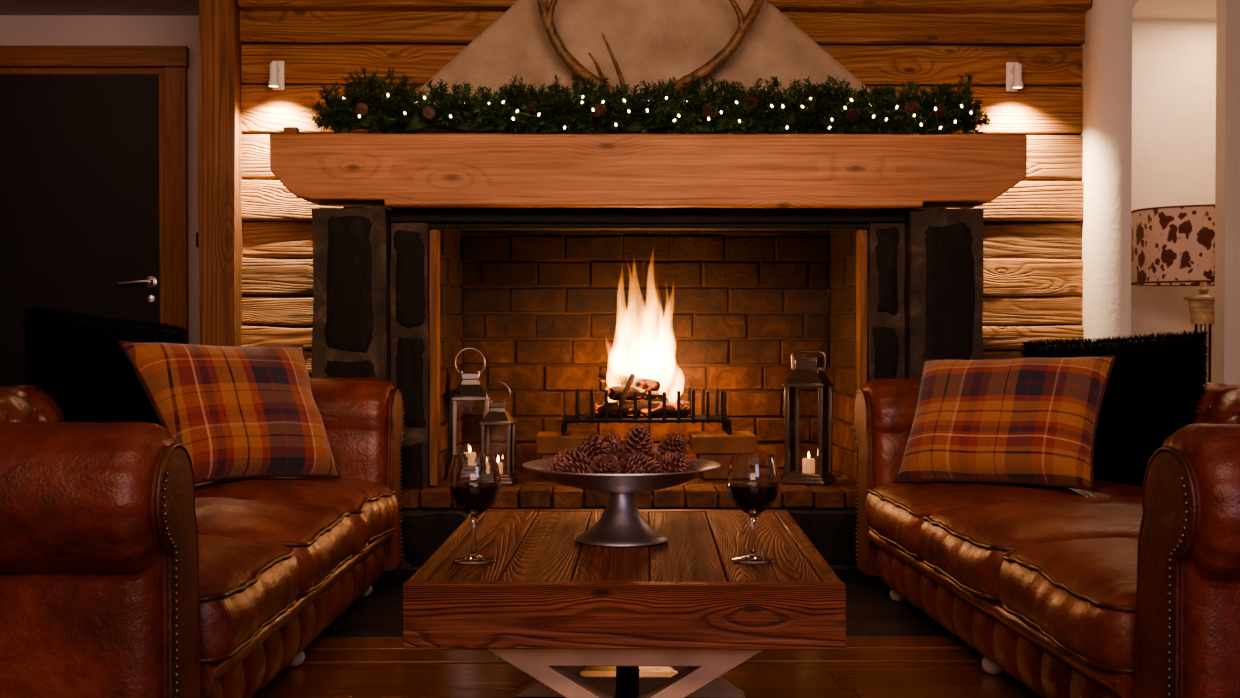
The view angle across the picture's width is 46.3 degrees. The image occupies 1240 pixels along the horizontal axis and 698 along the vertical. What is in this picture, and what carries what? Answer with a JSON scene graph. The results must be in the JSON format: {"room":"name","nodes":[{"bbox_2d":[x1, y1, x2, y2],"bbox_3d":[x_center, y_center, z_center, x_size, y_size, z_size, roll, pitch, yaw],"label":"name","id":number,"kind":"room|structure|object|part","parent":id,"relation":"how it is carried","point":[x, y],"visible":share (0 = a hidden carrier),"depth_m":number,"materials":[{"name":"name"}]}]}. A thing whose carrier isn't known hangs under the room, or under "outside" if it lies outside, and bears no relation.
{"room":"living room","nodes":[
{"label":"living room","id":0,"kind":"room"},
{"bbox_2d":[0,0,198,15],"bbox_3d":[-0.174,-1.445,2.428,6.300,0.080,8.100,0,1,-1],"label":"ceiling","id":1,"kind":"structure","parent":0,"point":[7,7],"depth_m":6.20,"materials":[{"name":"paint"}]},
{"bbox_2d":[0,15,199,344],"bbox_3d":[-2.412,-0.338,6.423,1.900,2.250,0.100,0,1,-1],"label":"wall","id":2,"kind":"structure","parent":0,"point":[15,30],"depth_m":6.36,"materials":[{"name":"paint"}]},
{"bbox_2d":[0,46,188,386],"bbox_3d":[-2.355,-0.267,6.341,0.932,2.110,0.067,0,1,-1],"label":"door","id":3,"kind":"structure","parent":2,"relation":"in","point":[94,139],"depth_m":6.36,"materials":[{"name":"brown wood"}]},
{"bbox_3d":[-2.108,-0.294,6.338,0.156,0.052,0.057,0,1,-1],"label":"handle","id":4,"kind":"part","parent":3,"relation":"part of","materials":[{"name":"silver metal"}]},
{"bbox_2d":[196,232,198,246],"bbox_3d":[-1.846,-0.480,6.367,0.032,0.065,0.018,0,1,-1],"label":"light switch","id":5,"kind":"object","parent":2,"relation":"attached to","point":[197,239],"visible":0.38,"depth_m":6.36,"materials":[{"name":"black metal"}]},
{"bbox_2d":[317,569,956,637],"bbox_3d":[-0.197,0.815,4.863,6.294,0.029,1.535,0,1,-1],"label":"floor","id":6,"kind":"structure","parent":0,"point":[871,611],"depth_m":4.42,"materials":[{"name":"wood"}]},
{"bbox_2d":[198,0,244,346],"bbox_3d":[-1.509,-0.331,5.501,0.140,2.246,0.164,0,1,-1],"label":"post","id":7,"kind":"object","parent":6,"relation":"on","point":[220,223],"visible":0.56,"depth_m":5.42,"materials":[{"name":"wood"}]},
{"bbox_2d":[311,208,982,571],"bbox_3d":[0.096,-0.008,5.652,2.397,1.588,1.000,0,1,-1],"label":"fireplace","id":8,"kind":"object","parent":6,"relation":"on","point":[551,301],"visible":0.54,"depth_m":5.75,"materials":[{"name":"brick"}]},
{"bbox_2d":[447,389,460,471],"bbox_3d":[-0.623,0.327,5.447,0.051,0.354,0.067,0,1,-1],"label":"fire poker","id":9,"kind":"object","parent":8,"relation":"on","point":[453,390],"visible":0.88,"depth_m":5.45,"materials":[{"name":"black metal"}]},
{"bbox_2d":[451,347,489,459],"bbox_3d":[-0.590,0.246,5.699,0.162,0.505,0.162,0,1,-9],"label":"lantern","id":10,"kind":"object","parent":8,"relation":"on","point":[470,388],"visible":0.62,"depth_m":5.65,"materials":[{"name":"silver metal"}]},
{"bbox_3d":[-0.661,0.330,5.753,0.015,0.265,0.015,0,1,-9],"label":"corner post","id":11,"kind":"part","parent":10,"relation":"part of","materials":[{"name":"silver metal"}]},
{"bbox_3d":[-0.642,0.332,5.629,0.015,0.265,0.015,0,1,-9],"label":"corner post","id":12,"kind":"part","parent":10,"relation":"part of","materials":[{"name":"silver metal"}]},
{"bbox_3d":[-0.590,0.050,5.696,0.123,0.114,0.012,0,1,-9],"label":"handle","id":13,"kind":"part","parent":10,"relation":"part of","materials":[{"name":"silver metal"}]},
{"bbox_2d":[464,447,475,453],"bbox_3d":[-0.590,0.421,5.701,0.052,0.083,0.052,0,1,-1],"label":"candle","id":14,"kind":"object","parent":10,"relation":"on","point":[469,452],"visible":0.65,"depth_m":5.70,"materials":[{"name":"beige wax"}]},
{"bbox_3d":[-0.537,0.329,5.771,0.015,0.265,0.015,0,1,-9],"label":"corner post","id":15,"kind":"part","parent":10,"relation":"part of","materials":[{"name":"silver metal"}]},
{"bbox_3d":[-0.519,0.331,5.647,0.015,0.265,0.015,0,1,-9],"label":"corner post","id":16,"kind":"part","parent":10,"relation":"part of","materials":[{"name":"silver metal"}]},
{"bbox_2d":[479,381,517,484],"bbox_3d":[-0.458,0.312,5.441,0.127,0.382,0.127,0,1,5],"label":"lantern","id":17,"kind":"object","parent":8,"relation":"on","point":[498,414],"visible":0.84,"depth_m":5.40,"materials":[{"name":"silver metal"}]},
{"bbox_3d":[-0.511,0.375,5.398,0.012,0.185,0.012,0,1,5],"label":"corner post","id":18,"kind":"part","parent":17,"relation":"part of","materials":[{"name":"silver metal"}]},
{"bbox_3d":[-0.506,0.374,5.447,0.002,0.185,0.086,0,1,5],"label":"glass pane","id":19,"kind":"part","parent":17,"relation":"part of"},
{"bbox_3d":[-0.502,0.373,5.495,0.012,0.185,0.012,0,1,5],"label":"corner post","id":20,"kind":"part","parent":17,"relation":"part of","materials":[{"name":"silver metal"}]},
{"bbox_3d":[-0.458,0.166,5.439,0.096,0.090,0.010,0,1,5],"label":"handle","id":21,"kind":"part","parent":17,"relation":"part of","materials":[{"name":"silver metal"}]},
{"bbox_2d":[497,456,502,473],"bbox_3d":[-0.458,0.433,5.443,0.036,0.068,0.036,0,1,-1],"label":"candle","id":22,"kind":"object","parent":17,"relation":"on","point":[500,464],"visible":0.64,"depth_m":5.43,"materials":[{"name":"beige wax"}]},
{"bbox_3d":[-0.413,0.375,5.388,0.012,0.185,0.012,0,1,5],"label":"corner post","id":23,"kind":"part","parent":17,"relation":"part of","materials":[{"name":"silver metal"}]},
{"bbox_3d":[-0.409,0.374,5.437,0.002,0.185,0.086,0,1,5],"label":"glass pane","id":24,"kind":"part","parent":17,"relation":"part of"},
{"bbox_3d":[-0.404,0.374,5.486,0.012,0.185,0.012,0,1,5],"label":"corner post","id":25,"kind":"part","parent":17,"relation":"part of","materials":[{"name":"silver metal"}]},
{"bbox_2d":[535,431,600,478],"bbox_3d":[-0.200,0.415,5.665,0.249,0.168,0.279,0,1,-1],"label":"block","id":26,"kind":"object","parent":8,"relation":"on","point":[548,443],"visible":0.45,"depth_m":5.53,"materials":[{"name":"stone"}]},
{"bbox_2d":[618,373,634,405],"bbox_3d":[0.026,0.156,5.580,0.084,0.125,0.023,-1,1,-42],"label":"log","id":27,"kind":"object","parent":26,"relation":"on","point":[627,388],"visible":1,"depth_m":5.58,"materials":[{"name":"wood"}]},
{"bbox_2d":[595,401,688,417],"bbox_3d":[0.086,0.238,5.650,0.361,0.070,0.071,0,1,-5],"label":"log","id":28,"kind":"object","parent":26,"relation":"on","point":[656,406],"visible":0.78,"depth_m":5.62,"materials":[{"name":"wood"}]},
{"bbox_2d":[608,385,674,399],"bbox_3d":[0.085,0.171,5.684,0.288,0.058,0.059,0,1,-34],"label":"log","id":29,"kind":"object","parent":28,"relation":"on","point":[613,392],"visible":0.73,"depth_m":5.65,"materials":[{"name":"wood"}]},
{"bbox_2d":[598,372,660,390],"bbox_3d":[0.035,0.126,5.678,0.271,0.072,0.045,1,1,33],"label":"log","id":30,"kind":"object","parent":29,"relation":"on","point":[607,377],"visible":0.87,"depth_m":5.66,"materials":[{"name":"wood"}]},
{"bbox_2d":[561,387,731,434],"bbox_3d":[0.100,0.241,5.685,0.656,0.174,0.276,0,1,-1],"label":"grate","id":31,"kind":"object","parent":26,"relation":"on","point":[578,418],"visible":0.89,"depth_m":5.55,"materials":[{"name":"black metal"}]},
{"bbox_3d":[0.099,0.294,5.816,0.656,0.065,0.016,0,1,-1],"label":"rail","id":32,"kind":"part","parent":31,"relation":"part of","materials":[{"name":"black metal"}]},
{"bbox_3d":[0.100,0.295,5.731,0.656,0.065,0.016,0,1,-1],"label":"rail","id":33,"kind":"part","parent":31,"relation":"part of","materials":[{"name":"black metal"}]},
{"bbox_3d":[0.101,0.296,5.641,0.656,0.065,0.016,0,1,-1],"label":"rail","id":34,"kind":"part","parent":31,"relation":"part of","materials":[{"name":"black metal"}]},
{"bbox_3d":[0.101,0.298,5.556,0.656,0.065,0.016,0,1,-1],"label":"rail","id":35,"kind":"part","parent":31,"relation":"part of","materials":[{"name":"black metal"}]},
{"bbox_2d":[270,133,1026,210],"bbox_3d":[0.102,-0.631,5.243,2.662,0.256,0.300,0,1,-1],"label":"mantel beam","id":36,"kind":"structure","parent":8,"relation":"on","point":[451,171],"depth_m":5.09,"materials":[{"name":"wood"}]},
{"bbox_2d":[283,127,298,133],"bbox_3d":[-1.162,-0.770,5.128,0.049,0.024,0.040,0,1,-1],"label":"wooden block","id":37,"kind":"object","parent":36,"relation":"on","point":[286,130],"visible":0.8,"depth_m":5.11,"materials":[{"name":"wood"}]},
{"bbox_2d":[309,67,990,134],"bbox_3d":[0.111,-0.886,5.217,2.452,0.253,0.337,0,1,-1],"label":"garland","id":38,"kind":"object","parent":36,"relation":"on","point":[387,117],"visible":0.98,"depth_m":5.16,"materials":[{"name":"green plant"}]},
{"bbox_2d":[353,93,388,117],"label":"string lights","id":39,"kind":"object","parent":38,"relation":"attached to","point":[359,116],"depth_m":5.13,"materials":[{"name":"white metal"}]},
{"bbox_2d":[499,101,518,120],"label":"string lights","id":40,"kind":"object","parent":38,"relation":"attached to","point":[513,118],"depth_m":5.08,"materials":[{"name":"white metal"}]},
{"bbox_2d":[600,100,620,125],"label":"string lights","id":41,"kind":"object","parent":38,"relation":"attached to","point":[615,124],"depth_m":5.13,"materials":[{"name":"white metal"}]},
{"bbox_2d":[623,99,648,113],"label":"string lights","id":42,"kind":"object","parent":38,"relation":"attached to","point":[647,110],"depth_m":5.09,"materials":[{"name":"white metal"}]},
{"bbox_2d":[655,96,682,122],"label":"string lights","id":43,"kind":"object","parent":38,"relation":"attached to","point":[666,97],"depth_m":5.13,"materials":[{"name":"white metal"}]},
{"bbox_2d":[688,101,737,120],"label":"string lights","id":44,"kind":"object","parent":38,"relation":"attached to","point":[708,119],"depth_m":5.11,"materials":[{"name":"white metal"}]},
{"bbox_2d":[736,97,811,128],"label":"string lights","id":45,"kind":"object","parent":38,"relation":"attached to","point":[771,105],"depth_m":5.12,"materials":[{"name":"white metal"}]},
{"bbox_2d":[818,112,837,129],"label":"string lights","id":46,"kind":"object","parent":38,"relation":"attached to","point":[829,127],"depth_m":5.10,"materials":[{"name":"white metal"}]},
{"bbox_2d":[872,104,971,129],"label":"string lights","id":47,"kind":"object","parent":38,"relation":"attached to","point":[961,105],"depth_m":5.10,"materials":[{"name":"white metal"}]},
{"bbox_2d":[689,431,757,478],"bbox_3d":[0.400,0.415,5.671,0.249,0.168,0.279,0,1,-1],"label":"block","id":48,"kind":"object","parent":8,"relation":"on","point":[717,446],"visible":0.74,"depth_m":5.54,"materials":[{"name":"brick"}]},
{"bbox_2d":[781,350,835,484],"bbox_3d":[0.712,0.253,5.471,0.169,0.498,0.169,0,1,23],"label":"lantern","id":49,"kind":"object","parent":8,"relation":"on","point":[808,373],"visible":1,"depth_m":5.44,"materials":[{"name":"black metal"}]},
{"bbox_3d":[0.627,0.304,5.438,0.016,0.325,0.016,0,1,23],"label":"corner post","id":50,"kind":"part","parent":49,"relation":"part of","materials":[{"name":"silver metal"}]},
{"bbox_3d":[0.653,0.303,5.498,0.003,0.325,0.114,0,1,23],"label":"glass pane","id":51,"kind":"part","parent":49,"relation":"part of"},
{"bbox_3d":[0.678,0.302,5.558,0.016,0.325,0.016,0,1,23],"label":"corner post","id":52,"kind":"part","parent":49,"relation":"part of","materials":[{"name":"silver metal"}]},
{"bbox_2d":[802,452,814,472],"bbox_3d":[0.712,0.426,5.474,0.048,0.080,0.048,0,1,-1],"label":"candle","id":53,"kind":"object","parent":49,"relation":"on","point":[808,464],"visible":1,"depth_m":5.46,"materials":[{"name":"beige wax"}]},
{"bbox_3d":[0.712,0.042,5.468,0.140,0.075,0.012,0,1,23],"label":"handle","id":54,"kind":"part","parent":49,"relation":"part of","materials":[{"name":"silver metal"}]},
{"bbox_3d":[0.746,0.305,5.387,0.016,0.325,0.016,0,1,23],"label":"corner post","id":55,"kind":"part","parent":49,"relation":"part of","materials":[{"name":"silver metal"}]},
{"bbox_3d":[0.772,0.304,5.446,0.003,0.325,0.114,0,1,23],"label":"glass pane","id":56,"kind":"part","parent":49,"relation":"part of","materials":[{"name":"glass"}]},
{"bbox_3d":[0.798,0.303,5.506,0.016,0.325,0.016,0,1,23],"label":"corner post","id":57,"kind":"part","parent":49,"relation":"part of","materials":[{"name":"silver metal"}]},
{"bbox_2d":[302,636,983,663],"bbox_3d":[-0.188,0.829,3.952,6.300,0.028,0.277,0,1,-1],"label":"floor","id":58,"kind":"structure","parent":0,"point":[933,648],"depth_m":3.92,"materials":[{"name":"brown wood"}]},
{"bbox_2d":[252,662,1041,697],"bbox_3d":[-0.161,0.874,1.111,6.298,0.020,5.398,0,1,-1],"label":"floor","id":59,"kind":"structure","parent":0,"point":[797,679],"depth_m":3.62,"materials":[{"name":"brown wood"}]},
{"bbox_2d":[0,377,404,697],"bbox_3d":[-1.317,0.467,3.774,1.186,0.713,2.609,0,1,1],"label":"sofa","id":60,"kind":"object","parent":59,"relation":"on","point":[123,575],"visible":0.97,"depth_m":2.60,"materials":[{"name":"brown leather"}]},
{"bbox_3d":[-1.332,0.447,2.622,1.050,0.640,0.305,0,1,1],"label":"arm","id":61,"kind":"part","parent":60,"relation":"part of","materials":[{"name":"brown leather"}]},
{"bbox_2d":[22,306,188,425],"bbox_3d":[-1.567,0.134,4.444,0.571,0.536,0.306,-1,1,-36],"label":"fur pillow","id":62,"kind":"object","parent":60,"relation":"on","point":[81,364],"visible":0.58,"depth_m":4.37,"materials":[{"name":"fur"}]},
{"bbox_3d":[-0.789,0.486,2.547,0.008,0.545,0.070,0,1,1],"label":"nailhead trim","id":63,"kind":"part","parent":60,"relation":"part of","materials":[{"name":"gold metal"}]},
{"bbox_3d":[-0.801,0.470,2.614,0.021,0.595,0.218,0,1,1],"label":"panel","id":64,"kind":"part","parent":60,"relation":"part of","materials":[{"name":"leather"}]},
{"bbox_2d":[118,341,340,483],"bbox_3d":[-1.160,0.187,4.365,0.607,0.426,0.302,-1,1,-42],"label":"plaid pillow","id":65,"kind":"object","parent":60,"relation":"on","point":[238,412],"visible":0.98,"depth_m":4.29,"materials":[{"name":"fabric"}]},
{"bbox_2d":[198,535,299,663],"bbox_3d":[-1.175,0.512,3.108,0.876,0.220,0.662,0,1,1],"label":"seat cushion","id":66,"kind":"object","parent":60,"relation":"on","point":[249,589],"depth_m":3.00,"materials":[{"name":"leather"}]},
{"bbox_2d":[195,497,355,596],"bbox_3d":[-1.163,0.503,3.771,0.878,0.220,0.662,0,1,1],"label":"seat cushion","id":67,"kind":"object","parent":60,"relation":"on","point":[322,537],"depth_m":3.64,"materials":[{"name":"leather"}]},
{"bbox_2d":[195,477,397,555],"bbox_3d":[-1.154,0.495,4.435,0.875,0.222,0.662,0,1,1],"label":"seat cushion","id":68,"kind":"object","parent":60,"relation":"on","point":[372,507],"depth_m":4.23,"materials":[{"name":"leather"}]},
{"bbox_3d":[-0.848,0.787,3.770,0.058,0.074,0.058,0,1,1],"label":"leg","id":69,"kind":"part","parent":60,"relation":"part of","materials":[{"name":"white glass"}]},
{"bbox_3d":[-0.782,0.613,3.767,0.050,0.052,1.985,0,1,1],"label":"rail","id":70,"kind":"part","parent":60,"relation":"part of","materials":[{"name":"brown leather"}]},
{"bbox_3d":[-1.294,0.414,4.925,1.050,0.639,0.306,0,1,1],"label":"arm","id":71,"kind":"part","parent":60,"relation":"part of","materials":[{"name":"brown leather"}]},
{"bbox_3d":[-0.833,0.766,4.710,0.058,0.074,0.058,0,1,1],"label":"leg","id":72,"kind":"part","parent":60,"relation":"part of","materials":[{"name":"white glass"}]},
{"bbox_3d":[-0.763,0.436,4.915,0.021,0.595,0.218,0,1,1],"label":"panel","id":73,"kind":"part","parent":60,"relation":"part of","materials":[{"name":"leather"}]},
{"bbox_3d":[-0.749,0.450,4.982,0.008,0.545,0.070,0,1,1],"label":"nailhead trim","id":74,"kind":"part","parent":60,"relation":"part of","materials":[{"name":"gold metal"}]},
{"bbox_2d":[403,509,845,697],"bbox_3d":[0.016,0.620,3.075,0.776,0.430,1.064,0,1,1],"label":"coffee table","id":75,"kind":"object","parent":59,"relation":"on","point":[553,606],"visible":0.89,"depth_m":2.63,"materials":[{"name":"wood"}]},
{"bbox_2d":[447,454,500,564],"bbox_3d":[-0.281,0.307,2.792,0.102,0.204,0.102,0,1,-1],"label":"wine glass","id":76,"kind":"object","parent":75,"relation":"on","point":[474,480],"visible":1,"depth_m":2.76,"materials":[{"name":"clear glass"}]},
{"bbox_2d":[522,458,720,546],"bbox_3d":[0.004,0.324,3.065,0.420,0.162,0.420,0,1,-1],"label":"pedestal bowl","id":77,"kind":"object","parent":75,"relation":"on","point":[621,523],"visible":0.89,"depth_m":2.99,"materials":[{"name":"grey metal"}]},
{"bbox_2d":[547,448,577,470],"bbox_3d":[-0.114,0.249,3.080,0.079,0.077,0.068,0,1,16],"label":"pine cone","id":78,"kind":"object","parent":77,"relation":"in","point":[552,464],"visible":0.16,"depth_m":3.07,"materials":[{"name":"plant"}]},
{"bbox_2d":[555,451,590,485],"bbox_3d":[-0.097,0.248,3.000,0.069,0.072,0.081,1,1,44],"label":"pine cone","id":79,"kind":"object","parent":77,"relation":"in","point":[573,463],"visible":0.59,"depth_m":2.99,"materials":[{"name":"plant"}]},
{"bbox_2d":[587,454,620,489],"bbox_3d":[-0.032,0.251,2.951,0.067,0.074,0.080,-1,1,-33],"label":"pine cone","id":80,"kind":"object","parent":77,"relation":"in","point":[603,464],"visible":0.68,"depth_m":2.93,"materials":[{"name":"plant"}]},
{"bbox_2d":[611,448,623,462],"bbox_3d":[-0.022,0.254,3.110,0.076,0.084,0.087,0,1,4],"label":"pine cone","id":81,"kind":"object","parent":77,"relation":"in","point":[616,453],"visible":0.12,"depth_m":3.08,"materials":[{"name":"plant"}]},
{"bbox_2d":[598,433,622,454],"bbox_3d":[-0.029,0.213,3.114,0.078,0.067,0.064,0,1,16],"label":"pine cone","id":82,"kind":"object","parent":81,"relation":"on","point":[614,440],"visible":0.34,"depth_m":3.10,"materials":[{"name":"plant"}]},
{"bbox_3d":[0.004,0.272,3.064,0.420,0.058,0.420,0,1,-1],"label":"dish","id":83,"kind":"part","parent":77,"relation":"part of","materials":[{"name":"grey metal"}]},
{"bbox_2d":[619,451,649,473],"bbox_3d":[0.028,0.255,3.019,0.076,0.086,0.088,0,1,-13],"label":"pine cone","id":84,"kind":"object","parent":77,"relation":"in","point":[623,462],"visible":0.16,"depth_m":3.00,"materials":[{"name":"plant"}]},
{"bbox_2d":[621,424,654,458],"bbox_3d":[0.038,0.202,3.054,0.071,0.087,0.071,0,1,16],"label":"pine cone","id":85,"kind":"object","parent":84,"relation":"on","point":[638,440],"visible":0.7,"depth_m":3.04,"materials":[{"name":"plant"}]},
{"bbox_2d":[625,454,663,488],"bbox_3d":[0.050,0.249,2.954,0.083,0.070,0.068,0,1,22],"label":"pine cone","id":86,"kind":"object","parent":77,"relation":"in","point":[637,464],"visible":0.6,"depth_m":2.94,"materials":[{"name":"plant"}]},
{"bbox_2d":[650,453,660,460],"bbox_3d":[0.043,0.253,3.091,0.088,0.074,0.074,0,1,14],"label":"pine cone","id":87,"kind":"object","parent":77,"relation":"in","point":[655,456],"visible":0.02,"depth_m":3.08,"materials":[{"name":"plant"}]},
{"bbox_2d":[650,446,660,456],"bbox_3d":[0.075,0.246,3.160,0.068,0.071,0.081,0,1,-10],"label":"pine cone","id":88,"kind":"object","parent":77,"relation":"in","point":[655,449],"visible":0.03,"depth_m":3.13,"materials":[{"name":"plant"}]},
{"bbox_2d":[656,452,690,472],"bbox_3d":[0.109,0.250,3.008,0.082,0.073,0.067,1,1,36],"label":"pine cone","id":89,"kind":"object","parent":77,"relation":"in","point":[677,462],"visible":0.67,"depth_m":2.99,"materials":[{"name":"plant"}]},
{"bbox_2d":[664,449,695,470],"bbox_3d":[0.121,0.247,3.090,0.081,0.071,0.068,0,1,-15],"label":"pine cone","id":90,"kind":"object","parent":77,"relation":"in","point":[692,468],"visible":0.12,"depth_m":3.08,"materials":[{"name":"plant"}]},
{"bbox_2d":[658,432,687,455],"bbox_3d":[0.113,0.209,3.094,0.057,0.062,0.068,0,1,-28],"label":"pine cone","id":91,"kind":"object","parent":90,"relation":"on","point":[678,441],"visible":0.9,"depth_m":3.08,"materials":[{"name":"plant"}]},
{"label":"pine cone","id":92,"kind":"object","parent":77,"relation":"in","visible":0},
{"bbox_2d":[577,435,612,460],"bbox_3d":[-0.049,0.215,3.043,0.080,0.070,0.070,1,1,32],"label":"pine cone","id":93,"kind":"object","parent":92,"relation":"on","point":[591,446],"visible":0.57,"depth_m":3.03,"materials":[{"name":"plant"}]},
{"bbox_3d":[0.009,0.684,2.675,0.572,0.314,0.060,0,1,1],"label":"leg frame","id":94,"kind":"part","parent":75,"relation":"part of","materials":[{"name":"metal"}]},
{"bbox_3d":[0.016,0.677,3.075,0.048,0.314,0.060,0,1,1],"label":"post","id":95,"kind":"part","parent":75,"relation":"part of","materials":[{"name":"black metal"}]},
{"bbox_3d":[0.024,0.672,3.475,0.572,0.314,0.060,0,1,1],"label":"leg frame","id":96,"kind":"part","parent":75,"relation":"part of","materials":[{"name":"wood"}]},
{"bbox_2d":[727,453,779,563],"bbox_3d":[0.257,0.307,2.797,0.102,0.204,0.102,0,1,-1],"label":"wine glass","id":97,"kind":"object","parent":75,"relation":"on","point":[753,479],"visible":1,"depth_m":2.76,"materials":[{"name":"clear glass"}]},
{"bbox_2d":[852,378,1239,697],"bbox_3d":[1.416,0.468,3.714,1.189,0.713,2.609,0,1,-4],"label":"sofa","id":98,"kind":"object","parent":59,"relation":"on","point":[1113,589],"visible":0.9,"depth_m":3.11,"materials":[{"name":"brown leather"}]},
{"bbox_3d":[0.792,0.452,4.895,0.008,0.545,0.070,0,1,-4],"label":"nailhead trim","id":99,"kind":"part","parent":98,"relation":"part of","materials":[{"name":"gold metal"}]},
{"bbox_3d":[0.810,0.438,4.829,0.021,0.595,0.218,0,1,-4],"label":"panel","id":100,"kind":"part","parent":98,"relation":"part of","materials":[{"name":"leather"}]},
{"bbox_3d":[0.890,0.767,4.627,0.058,0.074,0.058,0,1,-4],"label":"leg","id":101,"kind":"part","parent":98,"relation":"part of","materials":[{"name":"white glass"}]},
{"bbox_3d":[0.950,0.788,3.689,0.058,0.074,0.058,0,1,-4],"label":"leg","id":102,"kind":"part","parent":98,"relation":"part of","materials":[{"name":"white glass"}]},
{"bbox_3d":[1.340,0.415,4.863,1.050,0.639,0.305,0,1,-4],"label":"arm","id":103,"kind":"part","parent":98,"relation":"part of","materials":[{"name":"brown leather"}]},
{"bbox_3d":[0.883,0.614,3.683,0.050,0.053,1.985,0,1,-4],"label":"rail","id":104,"kind":"part","parent":98,"relation":"part of","materials":[{"name":"brown leather"}]},
{"bbox_2d":[865,478,1142,559],"bbox_3d":[1.221,0.493,4.368,0.879,0.222,0.662,0,1,-4],"label":"seat cushion","id":105,"kind":"object","parent":98,"relation":"on","point":[895,512],"depth_m":4.18,"materials":[{"name":"leather"}]},
{"bbox_2d":[893,355,1115,490],"bbox_3d":[1.137,0.213,4.313,0.609,0.393,0.296,1,1,34],"label":"plaid pillow","id":106,"kind":"object","parent":98,"relation":"on","point":[1026,421],"visible":1,"depth_m":4.22,"materials":[{"name":"fabric"}]},
{"bbox_2d":[919,500,1142,602],"bbox_3d":[1.265,0.506,3.705,0.875,0.212,0.662,0,1,-4],"label":"seat cushion","id":107,"kind":"object","parent":98,"relation":"on","point":[962,549],"depth_m":3.60,"materials":[{"name":"leather"}]},
{"bbox_2d":[998,537,1137,674],"bbox_3d":[1.305,0.513,3.043,0.881,0.220,0.662,0,1,-4],"label":"seat cushion","id":108,"kind":"object","parent":98,"relation":"on","point":[1075,600],"depth_m":2.93,"materials":[{"name":"leather"}]},
{"bbox_2d":[1020,330,1211,486],"bbox_3d":[1.514,0.199,4.468,0.599,0.519,0.314,0,1,27],"label":"fur pillow","id":109,"kind":"object","parent":98,"relation":"on","point":[1154,387],"visible":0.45,"depth_m":4.37,"materials":[{"name":"fur"}]},
{"bbox_3d":[0.956,0.471,2.532,0.021,0.595,0.218,0,1,-4],"label":"panel","id":110,"kind":"part","parent":98,"relation":"part of","materials":[{"name":"leather"}]},
{"bbox_3d":[0.948,0.487,2.464,0.008,0.545,0.070,0,1,-4],"label":"nailhead trim","id":111,"kind":"part","parent":98,"relation":"part of","materials":[{"name":"gold metal"}]},
{"bbox_3d":[1.487,0.448,2.565,1.050,0.640,0.306,0,1,-4],"label":"arm","id":112,"kind":"part","parent":98,"relation":"part of","materials":[{"name":"brown leather"}]},
{"bbox_2d":[240,8,1084,376],"bbox_3d":[0.156,-0.326,5.582,3.260,2.251,0.110,0,1,-1],"label":"wall","id":113,"kind":"structure","parent":0,"point":[1033,263],"depth_m":5.54,"materials":[{"name":"brown wood"}]},
{"bbox_2d":[268,61,284,89],"bbox_3d":[-1.296,-1.037,5.456,0.046,0.110,0.101,0,1,-1],"label":"wall sconce","id":114,"kind":"object","parent":113,"relation":"attached to","point":[277,71],"visible":1,"depth_m":5.44,"materials":[{"name":"metal"}]},
{"bbox_2d":[372,0,920,134],"bbox_3d":[0.099,-1.105,5.460,2.165,0.684,0.101,0,1,-1],"label":"hood","id":115,"kind":"object","parent":113,"relation":"attached to","point":[650,40],"visible":0.58,"depth_m":5.42,"materials":[{"name":"paint"}]},
{"bbox_2d":[538,0,763,133],"bbox_3d":[0.113,-1.120,5.319,0.834,0.685,0.184,0,1,-1],"label":"antler mount","id":116,"kind":"object","parent":115,"relation":"attached to","point":[546,12],"visible":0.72,"depth_m":5.26,"materials":[{"name":"brown"}]},
{"bbox_3d":[0.093,-0.868,5.394,0.180,0.180,0.040,0,1,-1],"label":"skull plate","id":117,"kind":"part","parent":116,"relation":"part of","materials":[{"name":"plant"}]},
{"bbox_2d":[237,0,1091,12],"bbox_3d":[0.172,-1.365,5.483,3.210,0.165,0.100,0,1,-1],"label":"beam","id":118,"kind":"structure","parent":113,"relation":"attached to","point":[1048,6],"depth_m":5.44,"materials":[{"name":"wood"}]},
{"bbox_2d":[1006,62,1022,90],"bbox_3d":[1.495,-1.038,5.483,0.046,0.110,0.101,0,1,-1],"label":"wall sconce","id":119,"kind":"object","parent":113,"relation":"attached to","point":[1013,69],"visible":1,"depth_m":5.47,"materials":[{"name":"metal"}]},
{"bbox_2d":[1079,0,1131,343],"bbox_3d":[1.836,-0.325,5.519,0.122,2.250,0.270,0,1,-1],"label":"wall pier","id":120,"kind":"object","parent":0,"point":[1107,47],"visible":0.48,"depth_m":5.40,"materials":[{"name":"white paint"}]},
{"bbox_2d":[1131,0,1215,381],"bbox_3d":[2.418,-0.331,5.899,1.150,2.250,0.840,0,1,-1],"label":"wall","id":121,"kind":"structure","parent":0,"point":[1174,41],"depth_m":6.21,"materials":[{"name":"white paint"}]},
{"bbox_3d":[2.419,0.255,5.858,1.049,0.080,0.740,0,1,-1],"label":"ledge","id":122,"kind":"object","parent":121,"relation":"attached to","visible":0},
{"bbox_2d":[1131,204,1214,381],"bbox_3d":[2.354,-0.173,5.851,0.560,0.776,0.560,0,1,-1],"label":"table lamp","id":123,"kind":"object","parent":122,"relation":"on","point":[1171,245],"visible":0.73,"depth_m":5.68,"materials":[{"name":"brown"}]},
{"bbox_3d":[2.354,-0.411,5.848,0.550,0.292,0.550,0,1,-1],"label":"lamp shade","id":124,"kind":"part","parent":123,"relation":"part of","materials":[{"name":"fabric"}]},
{"bbox_3d":[2.354,0.030,5.854,0.024,0.270,0.024,0,1,-1],"label":"stem","id":125,"kind":"part","parent":123,"relation":"part of","materials":[{"name":"black metal"}]},
{"bbox_2d":[1132,0,1239,384],"bbox_3d":[2.423,-0.324,5.436,1.049,2.250,0.088,0,1,-1],"label":"wall","id":126,"kind":"structure","parent":0,"point":[1227,154],"depth_m":5.39,"materials":[{"name":"white paint"}]}
]}

